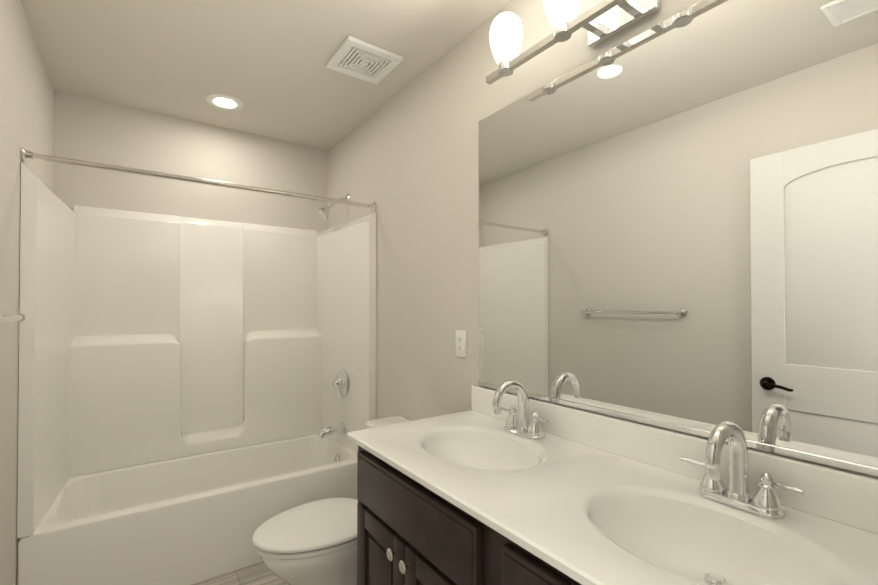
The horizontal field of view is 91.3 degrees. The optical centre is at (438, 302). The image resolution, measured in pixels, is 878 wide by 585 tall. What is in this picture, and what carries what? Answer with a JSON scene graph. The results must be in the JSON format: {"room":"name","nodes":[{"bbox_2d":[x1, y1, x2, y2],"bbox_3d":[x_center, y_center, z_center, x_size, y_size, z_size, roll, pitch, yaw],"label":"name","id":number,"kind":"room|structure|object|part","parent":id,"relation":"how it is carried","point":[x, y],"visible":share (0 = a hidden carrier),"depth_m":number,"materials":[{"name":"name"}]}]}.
{"room":"bathroom","nodes":[
{"label":"bathroom","id":0,"kind":"room"},
{"bbox_2d":[0,0,53,584],"bbox_3d":[-0.880,0.061,0.521,0.100,2.440,4.490,0,-1,-35],"label":"wall","id":1,"kind":"structure","parent":0,"point":[26,105],"depth_m":1.57,"materials":[{"name":"grey paint"}]},
{"bbox_2d":[0,313,25,322],"bbox_3d":[-1.186,0.047,1.107,0.074,0.058,0.718,0,-1,-35],"label":"towel rail","id":2,"kind":"object","parent":1,"relation":"attached to","point":[12,318],"visible":1,"depth_m":1.28,"materials":[{"name":"silver metal"}]},
{"bbox_2d":[53,91,326,233],"bbox_3d":[-1.482,0.086,2.783,1.524,2.440,0.100,0,-1,-35],"label":"wall","id":3,"kind":"structure","parent":0,"point":[90,130],"depth_m":2.65,"materials":[{"name":"grey paint"}]},
{"bbox_2d":[191,561,287,584],"bbox_3d":[-0.217,1.336,0.975,1.724,0.100,4.490,0,-1,-35],"label":"floor","id":4,"kind":"structure","parent":0,"point":[260,573],"depth_m":2.02,"materials":[{"name":"wood"}]},
{"bbox_2d":[17,147,375,584],"bbox_3d":[-1.222,0.285,2.411,1.522,2.032,0.800,0,-1,-35],"label":"shower","id":5,"kind":"object","parent":4,"relation":"on","point":[197,399],"visible":0.96,"depth_m":2.42,"materials":[{"name":"white plastic"}]},
{"bbox_3d":[-1.006,-0.572,2.116,1.522,0.054,0.054,0,-1,-35],"label":"shower rail","id":6,"kind":"part","parent":5,"relation":"part of","materials":[{"name":"silver metal"}]},
{"bbox_2d":[317,423,344,438],"bbox_3d":[-0.684,0.812,2.701,0.163,0.082,0.076,0,-1,-35],"label":"tub faucet","id":7,"kind":"object","parent":5,"relation":"in","point":[339,429],"depth_m":2.69,"materials":[{"name":"silver metal"}]},
{"bbox_2d":[333,369,347,397],"bbox_3d":[-0.640,0.515,2.732,0.060,0.170,0.176,0,-1,-35],"label":"shower valve","id":8,"kind":"object","parent":5,"relation":"in","point":[340,383],"depth_m":2.71,"materials":[{"name":"silver metal"}]},
{"bbox_2d":[252,416,410,584],"bbox_3d":[-0.408,0.944,1.891,0.770,0.703,0.416,0,-1,-35],"label":"toilet","id":9,"kind":"object","parent":4,"relation":"on","point":[313,543],"visible":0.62,"depth_m":1.70,"materials":[{"name":"white ceramic"}]},
{"bbox_2d":[347,379,877,584],"bbox_3d":[0.311,0.768,1.046,0.581,1.036,1.386,0,-1,-35],"label":"bathroom vanity","id":10,"kind":"object","parent":4,"relation":"on","point":[499,486],"visible":1,"depth_m":0.97,"materials":[{"name":"black"}]},
{"bbox_2d":[20,0,509,149],"bbox_3d":[-0.217,-1.204,1.003,1.724,0.100,4.490,0,-1,-35],"label":"ceiling","id":11,"kind":"structure","parent":0,"point":[264,62],"depth_m":1.96,"materials":[{"name":"beige paint"}]},
{"bbox_2d":[206,94,242,109],"bbox_3d":[-1.218,-1.134,2.444,0.190,0.007,0.190,0,-1,-35],"label":"recessed light","id":12,"kind":"object","parent":11,"relation":"in","point":[224,102],"visible":1,"depth_m":2.43,"materials":[{"name":"white plastic"}]},
{"bbox_2d":[326,36,402,83],"bbox_3d":[-0.354,-1.133,2.026,0.270,0.019,0.270,0,-1,-35],"label":"ceiling vent","id":13,"kind":"object","parent":11,"relation":"in","point":[360,59],"visible":1,"depth_m":2.00,"materials":[{"name":"grey"}]},
{"bbox_2d":[327,0,877,478],"bbox_3d":[0.447,0.071,1.458,0.100,2.440,4.490,0,-1,-35],"label":"wall","id":14,"kind":"structure","parent":0,"point":[405,158],"depth_m":2.03,"materials":[{"name":"grey paint"}]},
{"bbox_2d":[456,330,465,357],"bbox_3d":[0.094,0.180,1.862,0.009,0.115,0.070,0,-1,-35],"label":"electrical outlet","id":15,"kind":"object","parent":14,"relation":"attached to","point":[460,343],"visible":1,"depth_m":1.85,"materials":[{"name":"white plastic"}]},
{"bbox_2d":[486,0,659,84],"bbox_3d":[0.466,-0.892,1.200,0.175,0.204,0.920,0,-1,-35],"label":"sconce","id":16,"kind":"object","parent":14,"relation":"attached to","point":[601,21],"visible":1,"depth_m":1.27,"materials":[{"name":"white glass"}]},
{"bbox_2d":[478,0,877,476],"bbox_3d":[0.546,-0.209,1.223,0.010,1.086,1.331,0,-1,-35],"label":"mirror","id":17,"kind":"object","parent":14,"relation":"attached to","point":[678,221],"visible":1,"depth_m":1.06,"materials":[{"name":"clear glass"}]}
]}

